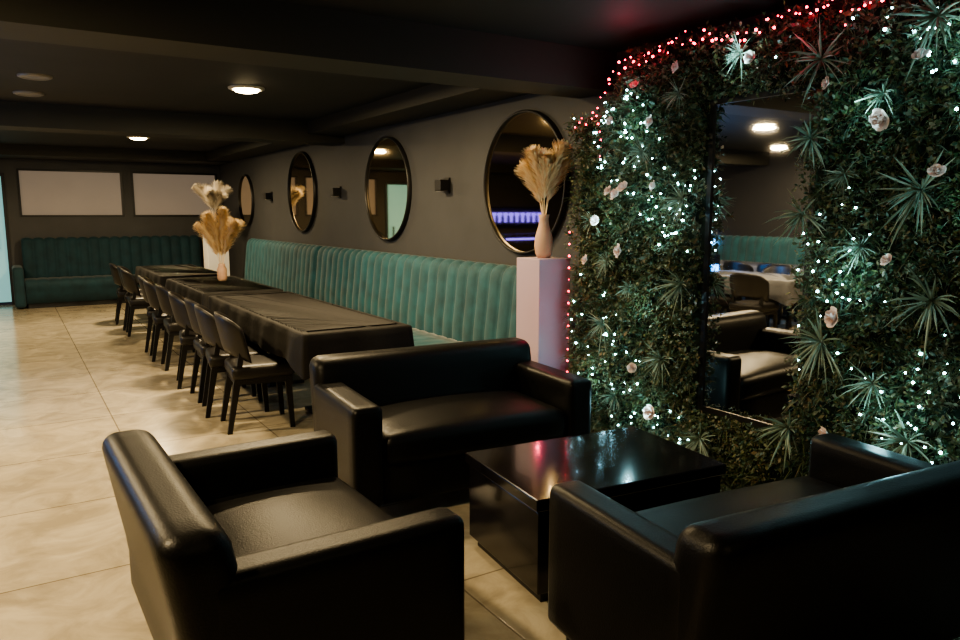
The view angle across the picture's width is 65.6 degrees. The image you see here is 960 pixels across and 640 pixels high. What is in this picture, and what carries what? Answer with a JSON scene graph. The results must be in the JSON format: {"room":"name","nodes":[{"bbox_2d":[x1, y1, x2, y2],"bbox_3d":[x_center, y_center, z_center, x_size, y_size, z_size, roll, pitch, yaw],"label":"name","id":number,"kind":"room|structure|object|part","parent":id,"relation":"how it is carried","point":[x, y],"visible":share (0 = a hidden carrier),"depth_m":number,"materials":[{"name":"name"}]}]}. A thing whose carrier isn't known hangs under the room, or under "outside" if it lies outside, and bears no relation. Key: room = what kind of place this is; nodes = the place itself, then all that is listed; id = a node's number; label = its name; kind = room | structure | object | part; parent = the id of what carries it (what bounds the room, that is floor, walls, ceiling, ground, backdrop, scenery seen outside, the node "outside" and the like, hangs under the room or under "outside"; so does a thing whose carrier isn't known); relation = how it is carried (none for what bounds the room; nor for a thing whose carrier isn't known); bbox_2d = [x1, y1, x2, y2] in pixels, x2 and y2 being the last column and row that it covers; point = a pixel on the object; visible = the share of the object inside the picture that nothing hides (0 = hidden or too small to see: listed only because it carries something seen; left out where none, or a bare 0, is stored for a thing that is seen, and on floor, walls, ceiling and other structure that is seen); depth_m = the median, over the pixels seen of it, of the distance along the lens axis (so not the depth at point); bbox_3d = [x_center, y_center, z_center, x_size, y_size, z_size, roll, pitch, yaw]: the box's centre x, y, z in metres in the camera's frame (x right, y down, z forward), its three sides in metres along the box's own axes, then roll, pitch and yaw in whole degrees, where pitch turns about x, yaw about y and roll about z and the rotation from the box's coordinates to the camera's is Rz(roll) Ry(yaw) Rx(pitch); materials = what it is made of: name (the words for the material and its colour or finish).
{"room":"entertainment venue","nodes":[
{"label":"entertainment venue","id":0,"kind":"room"},
{"bbox_2d":[0,158,219,173],"bbox_3d":[-8.490,-2.630,12.010,8.300,0.320,0.100,-5,10,-32],"label":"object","id":1,"kind":"object","parent":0,"point":[4,162],"visible":0.6,"depth_m":13.14,"materials":[{"name":"grey paint"}]},
{"bbox_2d":[16,168,121,214],"bbox_3d":[-7.080,-2.198,12.939,1.600,0.800,0.090,-5,10,-32],"label":"wall panel","id":2,"kind":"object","parent":1,"relation":"attached to","point":[19,169],"depth_m":12.94,"materials":[{"name":"beige"}]},
{"bbox_3d":[-7.099,-2.202,12.968,1.600,0.800,0.020,-5,10,-32],"label":"pane","id":3,"kind":"part","parent":2,"relation":"part of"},
{"bbox_2d":[131,171,216,214],"bbox_3d":[-5.646,-2.327,13.833,1.490,0.800,0.090,-5,10,-32],"label":"window","id":4,"kind":"structure","parent":1,"relation":"attached to","point":[131,171],"depth_m":13.79,"materials":[{"name":"beige glass"}]},
{"bbox_3d":[-5.665,-2.331,13.862,1.490,0.800,0.020,-5,10,-32],"label":"pane","id":5,"kind":"part","parent":4,"relation":"part of","materials":[{"name":"beige glass"}]},
{"bbox_2d":[8,216,217,303],"bbox_3d":[-6.451,-1.130,13.523,3.480,1.480,0.100,-5,10,-32],"label":"wall","id":6,"kind":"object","parent":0,"point":[19,227],"visible":0.29,"depth_m":13.17,"materials":[{"name":"grey paint"}]},
{"bbox_2d":[3,168,19,216],"bbox_3d":[-7.847,-2.133,12.490,0.180,0.800,0.100,-5,10,-32],"label":"post","id":7,"kind":"object","parent":6,"relation":"on","point":[10,174],"visible":1,"depth_m":12.45,"materials":[{"name":"grey paint"}]},
{"bbox_2d":[20,215,124,216],"bbox_3d":[-7.075,-1.816,12.985,1.600,0.030,0.070,-5,10,-32],"label":"frame","id":8,"kind":"object","parent":6,"relation":"on","point":[20,215],"visible":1,"depth_m":12.94,"materials":[{"name":"black"}]},
{"bbox_2d":[16,170,21,214],"bbox_3d":[-7.739,-2.137,12.516,0.030,0.740,0.070,-5,10,-32],"label":"frame","id":9,"kind":"object","parent":8,"relation":"on","point":[17,171],"visible":1,"depth_m":12.48,"materials":[{"name":"black"}]},
{"bbox_2d":[119,173,124,214],"bbox_3d":[-6.411,-2.256,13.345,0.030,0.740,0.070,-5,10,-32],"label":"frame","id":10,"kind":"object","parent":8,"relation":"on","point":[121,183],"visible":1,"depth_m":13.32,"materials":[{"name":"black"}]},
{"bbox_2d":[122,171,133,216],"bbox_3d":[-6.353,-2.267,13.421,0.150,0.800,0.100,-5,10,-32],"label":"post","id":11,"kind":"object","parent":6,"relation":"on","point":[126,175],"visible":1,"depth_m":13.38,"materials":[{"name":"grey paint"}]},
{"bbox_2d":[134,215,199,216],"bbox_3d":[-5.641,-1.944,13.879,1.490,0.030,0.070,-5,10,-32],"label":"frame","id":12,"kind":"object","parent":6,"relation":"on","point":[134,215],"visible":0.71,"depth_m":13.67,"materials":[{"name":"black"}]},
{"bbox_2d":[131,173,135,214],"bbox_3d":[-6.258,-2.270,13.439,0.030,0.740,0.070,-5,10,-32],"label":"frame","id":13,"kind":"object","parent":12,"relation":"on","point":[131,173],"visible":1,"depth_m":13.40,"materials":[{"name":"black"}]},
{"bbox_2d":[0,0,813,151],"bbox_3d":[-3.707,-1.754,4.463,8.500,0.100,18.050,-5,10,-32],"label":"ceiling","id":14,"kind":"structure","parent":0,"point":[82,76],"depth_m":5.48,"materials":[{"name":"paint"}]},
{"bbox_2d":[13,91,43,96],"bbox_3d":[-3.998,-2.002,6.600,0.244,0.020,0.244,-5,10,-32],"label":"recessed light","id":15,"kind":"object","parent":14,"relation":"in","point":[20,93],"visible":1,"depth_m":6.57,"materials":[{"name":"grey"}]},
{"bbox_2d":[19,93,39,95],"bbox_3d":[-3.998,-1.998,6.601,0.174,0.001,0.174,-5,10,-32],"label":"diffuser","id":16,"kind":"object","parent":15,"relation":"attached to","point":[25,94],"depth_m":6.60,"materials":[{"name":"white plastic"}]},
{"bbox_2d":[16,73,52,80],"bbox_3d":[-3.448,-1.883,5.773,0.244,0.020,0.244,-5,10,-32],"label":"recessed light","id":17,"kind":"object","parent":14,"relation":"in","point":[30,76],"visible":1,"depth_m":5.73,"materials":[{"name":"grey"}]},
{"bbox_2d":[22,76,47,79],"bbox_3d":[-3.448,-1.879,5.774,0.174,0.001,0.174,-5,10,-32],"label":"diffuser","id":18,"kind":"object","parent":17,"relation":"attached to","point":[29,77],"depth_m":5.77,"materials":[{"name":"grey plastic"}]},
{"bbox_2d":[0,144,231,164],"bbox_3d":[-8.210,-2.646,11.558,8.300,0.160,0.950,-5,10,-32],"label":"ceiling beam","id":19,"kind":"structure","parent":14,"relation":"attached to","point":[12,151],"depth_m":12.38,"materials":[{"name":"black paint"}]},
{"bbox_2d":[126,136,149,139],"bbox_3d":[-4.785,-2.542,10.439,0.304,0.045,0.304,-5,10,-32],"label":"ceiling light","id":20,"kind":"object","parent":14,"relation":"attached to","point":[131,137],"depth_m":10.36,"materials":[{"name":"white plastic"}]},
{"bbox_2d":[0,101,344,145],"bbox_3d":[-5.239,-1.938,6.894,8.300,0.230,0.400,-5,10,-32],"label":"ceiling beam","id":21,"kind":"structure","parent":14,"relation":"attached to","point":[22,116],"depth_m":7.82,"materials":[{"name":"black paint"}]},
{"bbox_2d":[228,85,264,93],"bbox_3d":[-1.985,-1.951,6.336,0.304,0.045,0.304,-5,10,-32],"label":"ceiling light","id":22,"kind":"object","parent":14,"relation":"attached to","point":[245,89],"depth_m":6.26,"materials":[{"name":"white plastic"}]},
{"bbox_2d":[0,0,616,98],"bbox_3d":[-2.708,-1.355,2.917,8.300,0.250,0.380,-5,10,-32],"label":"ceiling beam","id":23,"kind":"structure","parent":14,"relation":"attached to","point":[272,33],"depth_m":3.90,"materials":[{"name":"black paint"}]},
{"bbox_2d":[0,303,959,639],"bbox_3d":[-3.707,0.918,4.848,8.500,0.100,18.050,-5,10,-32],"label":"floor","id":24,"kind":"structure","parent":0,"point":[71,377],"depth_m":4.65,"materials":[{"name":"tile"}]},
{"bbox_2d":[0,173,14,304],"bbox_3d":[-7.931,-1.349,12.520,0.050,2.200,0.110,-5,10,-32],"label":"door frame","id":25,"kind":"structure","parent":24,"relation":"on","point":[1,174],"depth_m":12.46,"materials":[{"name":"black metal"}]},
{"bbox_2d":[12,235,201,308],"bbox_3d":[-6.395,-0.884,13.009,3.015,1.140,0.800,-5,10,-32],"label":"bench","id":26,"kind":"object","parent":24,"relation":"on","point":[59,271],"visible":0.73,"depth_m":12.73,"materials":[{"name":"teal fabric"}]},
{"bbox_3d":[-7.603,-0.558,12.288,0.160,0.660,0.780,-5,10,-32],"label":"arm","id":27,"kind":"part","parent":26,"relation":"part of","materials":[{"name":"teal fabric"}]},
{"bbox_3d":[-6.249,-0.584,12.975,2.850,0.395,0.515,-5,10,-32],"label":"seat","id":28,"kind":"part","parent":26,"relation":"part of","materials":[{"name":"teal fabric"}]},
{"bbox_3d":[-6.466,-0.953,13.270,2.850,1.080,0.270,-5,10,-32],"label":"backrest","id":29,"kind":"part","parent":26,"relation":"part of","materials":[{"name":"teal fabric"}]},
{"bbox_2d":[109,263,148,324],"bbox_3d":[-4.978,-0.393,10.629,0.514,0.845,0.523,-4,9,-27],"label":"dining chair","id":30,"kind":"object","parent":24,"relation":"on","point":[121,291],"visible":0.55,"depth_m":10.40,"materials":[{"name":"black wood"}]},
{"bbox_2d":[117,266,141,330],"bbox_3d":[-4.607,-0.317,10.102,0.514,0.845,0.523,-3,9,-22],"label":"dining chair","id":31,"kind":"object","parent":24,"relation":"on","point":[127,294],"visible":0.29,"depth_m":9.88,"materials":[{"name":"black wood"}]},
{"bbox_2d":[120,269,164,336],"bbox_3d":[-4.339,-0.248,9.623,0.514,0.845,0.523,-4,9,-28],"label":"dining chair","id":32,"kind":"object","parent":24,"relation":"on","point":[136,300],"visible":0.77,"depth_m":9.39,"materials":[{"name":"black wood"}]},
{"bbox_2d":[138,275,155,352],"bbox_3d":[-3.622,-0.093,8.553,0.514,0.845,0.523,-3,9,-23],"label":"dining chair","id":33,"kind":"object","parent":24,"relation":"on","point":[150,310],"visible":0.41,"depth_m":8.33,"materials":[{"name":"black wood"}]},
{"bbox_2d":[155,284,182,370],"bbox_3d":[-3.007,0.046,7.587,0.514,0.845,0.523,-4,9,-28],"label":"dining chair","id":34,"kind":"object","parent":24,"relation":"on","point":[172,329],"visible":0.52,"depth_m":7.36,"materials":[{"name":"black wood"}]},
{"bbox_2d":[143,280,194,361],"bbox_3d":[-3.326,-0.018,8.033,0.514,0.845,0.523,-4,9,-26],"label":"dining chair","id":35,"kind":"object","parent":24,"relation":"on","point":[158,316],"visible":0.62,"depth_m":7.80,"materials":[{"name":"black wood"}]},
{"bbox_2d":[135,264,216,286],"bbox_3d":[-4.255,-0.337,10.554,0.878,0.757,2.196,-5,10,-32],"label":"dining table","id":36,"kind":"object","parent":24,"relation":"on","point":[158,274],"visible":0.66,"depth_m":10.14,"materials":[{"name":"black wood"}]},
{"bbox_2d":[168,292,232,389],"bbox_3d":[-2.549,0.158,6.811,0.514,0.845,0.523,-3,9,-23],"label":"dining chair","id":37,"kind":"object","parent":24,"relation":"on","point":[187,335],"visible":0.61,"depth_m":6.58,"materials":[{"name":"black wood"}]},
{"bbox_2d":[203,235,229,275],"bbox_3d":[-4.324,-0.806,12.254,0.330,1.200,0.330,-5,10,-32],"label":"plinth","id":38,"kind":"object","parent":24,"relation":"on","point":[211,261],"visible":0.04,"depth_m":12.08,"materials":[{"name":"white paint"}]},
{"bbox_2d":[191,179,232,216],"bbox_3d":[-4.308,-1.840,12.070,0.699,0.894,0.606,-5,10,-32],"label":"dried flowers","id":39,"kind":"object","parent":38,"relation":"on","point":[214,196],"visible":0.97,"depth_m":11.97,"materials":[{"name":"beige plant"}]},
{"bbox_2d":[184,298,255,402],"bbox_3d":[-2.219,0.225,6.347,0.514,0.845,0.523,-5,9,-30],"label":"dining chair","id":40,"kind":"object","parent":24,"relation":"on","point":[200,346],"visible":0.44,"depth_m":6.15,"materials":[{"name":"black wood"}]},
{"bbox_2d":[165,276,283,307],"bbox_3d":[-2.933,-0.037,8.472,0.878,0.757,2.092,-5,10,-32],"label":"dining table","id":41,"kind":"object","parent":24,"relation":"on","point":[198,289],"visible":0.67,"depth_m":8.08,"materials":[{"name":"black fabric"}]},
{"bbox_2d":[193,205,245,280],"bbox_3d":[-2.990,-0.885,8.614,0.559,0.875,0.524,1,8,10],"label":"vase","id":42,"kind":"object","parent":41,"relation":"on","point":[219,235],"visible":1,"depth_m":8.53,"materials":[{"name":"ceramic"}]},
{"bbox_2d":[194,304,268,417],"bbox_3d":[-1.963,0.290,5.890,0.514,0.845,0.523,-4,9,-24],"label":"dining chair","id":43,"kind":"object","parent":24,"relation":"on","point":[215,354],"visible":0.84,"depth_m":5.67,"materials":[{"name":"black wood"}]},
{"bbox_2d":[214,312,294,434],"bbox_3d":[-1.660,0.351,5.469,0.514,0.845,0.523,-4,9,-26],"label":"dining chair","id":44,"kind":"object","parent":24,"relation":"on","point":[243,368],"visible":0.91,"depth_m":5.29,"materials":[{"name":"black wood"}]},
{"bbox_2d":[102,429,464,639],"bbox_3d":[-0.726,0.815,2.580,0.890,0.750,1.160,-5,10,-33],"label":"leather armchair","id":45,"kind":"object","parent":24,"relation":"on","point":[264,539],"visible":1,"depth_m":2.21,"materials":[{"name":"black leather"}]},
{"bbox_3d":[-0.992,0.791,2.401,0.256,0.650,1.155,-5,10,-33],"label":"backrest","id":46,"kind":"part","parent":45,"relation":"part of","materials":[{"name":"black leather"}]},
{"bbox_3d":[-0.959,0.765,3.035,0.780,0.520,0.140,-5,10,-33],"label":"arm","id":47,"kind":"part","parent":45,"relation":"part of","materials":[{"name":"black leather"}]},
{"bbox_2d":[203,477,392,556],"bbox_3d":[-0.659,0.787,2.621,0.720,0.215,0.875,-5,10,-33],"label":"seat cushion","id":48,"kind":"object","parent":45,"relation":"on","point":[257,514],"depth_m":2.68,"materials":[{"name":"black leather"}]},
{"bbox_3d":[-0.400,0.887,2.190,0.780,0.520,0.140,-5,10,-33],"label":"arm","id":49,"kind":"part","parent":45,"relation":"part of","materials":[{"name":"black leather"}]},
{"bbox_2d":[244,238,322,298],"bbox_3d":[-3.125,-0.560,10.754,0.800,1.140,3.220,-5,10,-32],"label":"bench","id":50,"kind":"object","parent":24,"relation":"on","point":[286,266],"visible":0.45,"depth_m":10.49,"materials":[{"name":"teal fabric"}]},
{"bbox_2d":[208,291,413,414],"bbox_3d":[-1.554,0.275,6.306,0.880,0.757,2.834,-5,10,-32],"label":"dining table","id":51,"kind":"object","parent":24,"relation":"on","point":[296,328],"visible":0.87,"depth_m":5.48,"materials":[{"name":"black fabric tablecloth"},{"name":"black wood"}]},
{"bbox_3d":[-1.870,0.547,6.966,0.320,0.030,0.440,-5,10,-32],"label":"foot plate","id":52,"kind":"part","parent":51,"relation":"part of","materials":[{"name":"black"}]},
{"bbox_3d":[-1.140,0.712,5.819,0.320,0.030,0.440,-5,10,-32],"label":"foot plate","id":53,"kind":"part","parent":51,"relation":"part of","materials":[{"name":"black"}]},
{"bbox_2d":[315,246,516,345],"bbox_3d":[-1.026,-0.084,7.454,0.800,1.140,4.500,-5,10,-32],"label":"bench","id":54,"kind":"object","parent":24,"relation":"on","point":[443,300],"visible":0.38,"depth_m":6.87,"materials":[{"name":"teal fabric"}]},
{"bbox_3d":[-1.146,0.216,7.421,0.515,0.395,4.500,-5,10,-32],"label":"seat","id":55,"kind":"part","parent":54,"relation":"part of","materials":[{"name":"teal fabric"}]},
{"bbox_2d":[309,337,591,506],"bbox_3d":[-0.174,0.572,4.270,1.420,0.750,0.821,-4,9,-28],"label":"leather loveseat","id":56,"kind":"object","parent":24,"relation":"on","point":[404,421],"visible":0.82,"depth_m":4.10,"materials":[{"name":"black leather"}]},
{"bbox_3d":[-0.703,0.636,3.929,0.160,0.520,0.710,-4,9,-28],"label":"arm","id":57,"kind":"part","parent":56,"relation":"part of","materials":[{"name":"black leather"}]},
{"bbox_3d":[-0.308,0.487,4.510,1.415,0.650,0.256,-4,9,-28],"label":"backrest","id":58,"kind":"part","parent":56,"relation":"part of","materials":[{"name":"black leather"}]},
{"bbox_2d":[378,389,564,465],"bbox_3d":[-0.136,0.560,4.197,1.095,0.215,0.650,-4,9,-28],"label":"seat cushion","id":59,"kind":"object","parent":56,"relation":"on","point":[420,427],"depth_m":4.00,"materials":[{"name":"black leather"}]},
{"bbox_3d":[0.407,0.551,4.519,0.160,0.520,0.710,-4,9,-28],"label":"arm","id":60,"kind":"part","parent":56,"relation":"part of","materials":[{"name":"black leather"}]},
{"bbox_2d":[516,257,569,371],"bbox_3d":[0.446,0.174,5.329,0.270,1.235,0.270,-5,10,-32],"label":"plinth","id":61,"kind":"object","parent":24,"relation":"on","point":[542,283],"visible":0.44,"depth_m":5.19,"materials":[{"name":"paint"}]},
{"bbox_2d":[513,138,574,257],"bbox_3d":[0.450,-0.841,5.195,0.428,0.809,0.530,-5,10,-32],"label":"vase","id":62,"kind":"object","parent":61,"relation":"on","point":[542,171],"visible":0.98,"depth_m":5.11,"materials":[{"name":"ceramic"}]},
{"bbox_2d":[465,426,725,601],"bbox_3d":[0.510,0.848,3.408,0.970,0.450,0.660,-4,9,-26],"label":"coffee table","id":63,"kind":"object","parent":24,"relation":"on","point":[638,469],"visible":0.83,"depth_m":3.24,"materials":[{"name":"black wood"}]},
{"bbox_2d":[591,381,809,490],"bbox_3d":[1.563,0.789,3.920,0.060,0.420,3.210,-5,10,-32],"label":"backing","id":64,"kind":"object","parent":24,"relation":"on","point":[773,474],"visible":0.11,"depth_m":4.15,"materials":[{"name":"green plant"}]},
{"bbox_2d":[577,100,709,408],"bbox_3d":[0.995,-0.408,4.658,0.060,1.740,1.080,-5,10,-32],"label":"backing","id":65,"kind":"object","parent":64,"relation":"on","point":[696,316],"visible":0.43,"depth_m":4.47,"materials":[{"name":"green plant"}]},
{"bbox_2d":[697,82,820,435],"bbox_3d":[1.446,-0.302,3.921,0.030,1.740,0.660,-5,10,-32],"label":"wall mirror","id":66,"kind":"object","parent":64,"relation":"attached to","point":[747,279],"visible":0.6,"depth_m":3.93,"materials":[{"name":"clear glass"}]},
{"bbox_3d":[1.278,-0.340,4.185,0.030,1.680,0.030,-5,10,-32],"label":"frame","id":67,"kind":"part","parent":66,"relation":"part of","materials":[{"name":"black"}]},
{"bbox_3d":[1.446,0.544,4.043,0.030,0.030,0.660,-5,10,-32],"label":"frame","id":68,"kind":"part","parent":66,"relation":"part of","materials":[{"name":"black"}]},
{"bbox_3d":[1.446,-1.149,3.799,0.030,0.030,0.660,-5,10,-32],"label":"frame","id":69,"kind":"part","parent":66,"relation":"part of","materials":[{"name":"black metal"}]},
{"bbox_3d":[1.614,-0.264,3.657,0.030,1.680,0.030,-5,10,-32],"label":"frame","id":70,"kind":"part","parent":66,"relation":"part of","materials":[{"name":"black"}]},
{"bbox_2d":[631,0,959,111],"bbox_3d":[1.685,-1.282,3.425,0.060,0.340,2.750,-5,10,-32],"label":"wall","id":71,"kind":"structure","parent":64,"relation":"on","point":[885,51],"depth_m":3.59,"materials":[{"name":"green plant"}]},
{"bbox_2d":[800,62,959,464],"bbox_3d":[2.026,-0.175,3.037,0.060,1.740,1.470,-5,10,-32],"label":"backing","id":72,"kind":"object","parent":64,"relation":"on","point":[942,160],"visible":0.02,"depth_m":3.31,"materials":[{"name":"green plant"}]},
{"bbox_2d":[548,433,959,639],"bbox_3d":[1.052,0.826,2.580,1.430,0.730,0.819,-4,9,-26],"label":"leather loveseat","id":73,"kind":"object","parent":24,"relation":"on","point":[865,545],"visible":1,"depth_m":2.21,"materials":[{"name":"black leather"}]},
{"bbox_3d":[0.449,0.864,2.347,0.140,0.520,0.710,-4,9,-26],"label":"arm","id":74,"kind":"part","parent":73,"relation":"part of","materials":[{"name":"black leather"}]},
{"bbox_2d":[636,476,839,536],"bbox_3d":[1.017,0.783,2.646,1.145,0.215,0.650,-4,9,-26],"label":"seat cushion","id":75,"kind":"object","parent":73,"relation":"on","point":[675,517],"depth_m":2.76,"materials":[{"name":"black leather"}]},
{"bbox_3d":[1.177,0.812,2.322,1.425,0.630,0.254,-4,9,-26],"label":"backrest","id":76,"kind":"part","parent":73,"relation":"part of","materials":[{"name":"black leather"}]},
{"bbox_3d":[1.607,0.783,2.911,0.140,0.520,0.710,-4,9,-26],"label":"arm","id":77,"kind":"part","parent":73,"relation":"part of","materials":[{"name":"black leather"}]},
{"bbox_2d":[560,0,959,491],"bbox_3d":[1.454,-0.236,3.703,0.214,2.601,3.326,-5,10,-32],"label":"leaves","id":78,"kind":"object","parent":24,"relation":"on","point":[866,321],"visible":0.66,"depth_m":3.58,"materials":[{"name":"green plant"}]},
{"bbox_2d":[625,134,649,180],"label":"spiky plants","id":79,"kind":"object","parent":78,"relation":"attached to","point":[640,154],"depth_m":4.35,"materials":[{"name":"green plant"}]},
{"bbox_2d":[639,341,671,386],"label":"spiky plants","id":80,"kind":"object","parent":78,"relation":"attached to","point":[658,360],"depth_m":4.35,"materials":[{"name":"green plant"}]},
{"bbox_2d":[657,76,687,111],"label":"spiky plants","id":81,"kind":"object","parent":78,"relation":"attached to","point":[674,95],"depth_m":4.10,"materials":[{"name":"green plant"}]},
{"bbox_2d":[654,270,691,319],"label":"spiky plants","id":82,"kind":"object","parent":78,"relation":"attached to","point":[676,289],"depth_m":4.19,"materials":[{"name":"green plant"}]},
{"bbox_2d":[658,183,689,223],"label":"spiky plants","id":83,"kind":"object","parent":78,"relation":"attached to","point":[680,198],"depth_m":4.13,"materials":[{"name":"green plant"}]},
{"bbox_2d":[675,421,715,456],"label":"spiky plants","id":84,"kind":"object","parent":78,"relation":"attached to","point":[695,436],"depth_m":4.14,"materials":[{"name":"green plant"}]},
{"bbox_2d":[721,33,750,83],"label":"spiky plants","id":85,"kind":"object","parent":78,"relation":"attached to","point":[736,54],"depth_m":3.73,"materials":[{"name":"green plant"}]},
{"bbox_2d":[566,0,957,463],"bbox_3d":[1.388,-0.305,3.794,0.124,2.420,2.963,-5,10,-32],"label":"fairy lights","id":86,"kind":"object","parent":78,"relation":"attached to","point":[864,5],"visible":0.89,"depth_m":3.89,"materials":[{"name":"white"}]},
{"bbox_2d":[581,48,946,434],"bbox_3d":[1.341,-0.306,3.725,0.064,2.093,2.585,-5,10,-32],"label":"roses","id":87,"kind":"object","parent":78,"relation":"attached to","point":[879,120],"visible":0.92,"depth_m":3.39,"materials":[{"name":"pink plant"}]},
{"bbox_2d":[754,411,797,472],"label":"spiky plants","id":88,"kind":"object","parent":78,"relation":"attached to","point":[780,427],"depth_m":3.66,"materials":[{"name":"green plant"}]},
{"bbox_2d":[763,190,826,247],"label":"spiky plants","id":89,"kind":"object","parent":78,"relation":"attached to","point":[796,217],"depth_m":3.51,"materials":[{"name":"green plant"}]},
{"bbox_2d":[777,17,858,196],"label":"spiky plants","id":90,"kind":"object","parent":78,"relation":"attached to","point":[809,138],"depth_m":3.37,"materials":[{"name":"green plant"}]},
{"bbox_2d":[781,227,886,410],"label":"spiky plants","id":91,"kind":"object","parent":78,"relation":"attached to","point":[818,343],"depth_m":3.41,"materials":[{"name":"green plant"}]},
{"bbox_2d":[855,78,892,123],"label":"spiky plants","id":92,"kind":"object","parent":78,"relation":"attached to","point":[879,92],"depth_m":3.15,"materials":[{"name":"green plant"}]},
{"bbox_2d":[867,409,934,462],"label":"spiky plants","id":93,"kind":"object","parent":78,"relation":"attached to","point":[902,449],"depth_m":3.17,"materials":[{"name":"green plant"}]},
{"bbox_2d":[876,149,959,361],"label":"spiky plants","id":94,"kind":"object","parent":78,"relation":"attached to","point":[917,191],"depth_m":3.04,"materials":[{"name":"green plant"}]},
{"bbox_2d":[887,0,959,82],"label":"spiky plants","id":95,"kind":"object","parent":78,"relation":"attached to","point":[933,16],"depth_m":2.93,"materials":[{"name":"green plant"}]},
{"bbox_2d":[219,0,843,372],"bbox_3d":[-0.153,-0.738,6.870,0.100,2.600,18.050,-5,10,-32],"label":"wall","id":96,"kind":"structure","parent":0,"point":[454,145],"depth_m":7.28,"materials":[{"name":"grey paint"}]},
{"bbox_2d":[238,174,253,225],"bbox_3d":[-3.986,-2.041,12.691,0.047,0.860,0.860,-5,10,-32],"label":"round mirror","id":97,"kind":"object","parent":96,"relation":"attached to","point":[245,189],"visible":0.97,"depth_m":12.68,"materials":[{"name":"black mirror"}]},
{"bbox_3d":[-3.984,-2.041,12.693,0.001,0.824,0.824,-5,10,-32],"label":"glass","id":98,"kind":"part","parent":97,"relation":"part of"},
{"bbox_2d":[206,142,301,160],"bbox_3d":[-3.330,-2.601,11.177,0.450,0.140,4.900,-5,10,-32],"label":"trim","id":99,"kind":"structure","parent":96,"relation":"attached to","point":[240,150],"depth_m":11.39,"materials":[{"name":"grey paint"}]},
{"bbox_2d":[264,192,272,200],"bbox_3d":[-3.266,-1.909,11.497,0.110,0.140,0.110,-5,10,-32],"label":"wall sconce","id":100,"kind":"object","parent":96,"relation":"attached to","point":[267,196],"visible":1,"depth_m":11.46,"materials":[{"name":"black metal"}]},
{"bbox_2d":[287,151,316,231],"bbox_3d":[-2.468,-1.766,10.294,0.047,1.100,1.100,-5,10,-32],"label":"round mirror","id":101,"kind":"object","parent":96,"relation":"attached to","point":[301,184],"visible":1,"depth_m":10.27,"materials":[{"name":"black mirror"}]},
{"bbox_2d":[330,186,340,197],"bbox_3d":[-1.774,-1.571,9.152,0.110,0.140,0.110,-5,10,-32],"label":"wall sconce","id":102,"kind":"object","parent":96,"relation":"attached to","point":[334,192],"visible":1,"depth_m":9.11,"materials":[{"name":"black metal"}]},
{"bbox_2d":[364,136,411,240],"bbox_3d":[-1.002,-1.405,7.995,0.047,1.100,1.100,-5,10,-32],"label":"round mirror","id":103,"kind":"object","parent":96,"relation":"attached to","point":[388,181],"visible":1,"depth_m":7.97,"materials":[{"name":"black mirror"}]},
{"bbox_2d":[308,84,529,135],"bbox_3d":[-0.650,-1.994,6.965,0.450,0.140,4.360,-5,10,-32],"label":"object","id":104,"kind":"structure","parent":96,"relation":"attached to","point":[432,99],"depth_m":6.77,"materials":[{"name":"grey paint"}]},
{"bbox_2d":[435,178,450,192],"bbox_3d":[-0.346,-1.248,6.907,0.110,0.140,0.110,-5,10,-32],"label":"wall sconce","id":105,"kind":"object","parent":96,"relation":"attached to","point":[444,185],"visible":1,"depth_m":6.87,"materials":[{"name":"black metal"}]},
{"bbox_3d":[-0.308,-1.251,6.931,0.020,0.140,0.100,-5,10,-32],"label":"plate","id":106,"kind":"part","parent":105,"relation":"part of","materials":[{"name":"black metal"}]},
{"bbox_2d":[483,110,569,253],"bbox_3d":[0.341,-1.081,5.888,0.047,1.120,1.120,-5,10,-32],"label":"round mirror","id":107,"kind":"object","parent":96,"relation":"attached to","point":[513,214],"visible":0.78,"depth_m":5.95,"materials":[{"name":"black mirror"}]},
{"bbox_3d":[-10.373,-1.174,11.021,3.850,2.280,0.100,-5,10,-32],"label":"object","id":108,"kind":"object","parent":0,"visible":0},
{"bbox_3d":[-8.709,-1.280,12.035,0.050,2.200,0.110,-5,10,-32],"label":"door frame","id":109,"kind":"structure","parent":108,"relation":"attached to","visible":0},
{"bbox_2d":[0,176,11,301],"bbox_3d":[-8.333,-1.318,12.298,0.870,2.100,0.020,-5,10,-32],"label":"glass","id":110,"kind":"object","parent":109,"relation":"attached to","point":[5,289],"visible":1,"depth_m":12.54,"materials":[{"name":"teal"}]}
]}

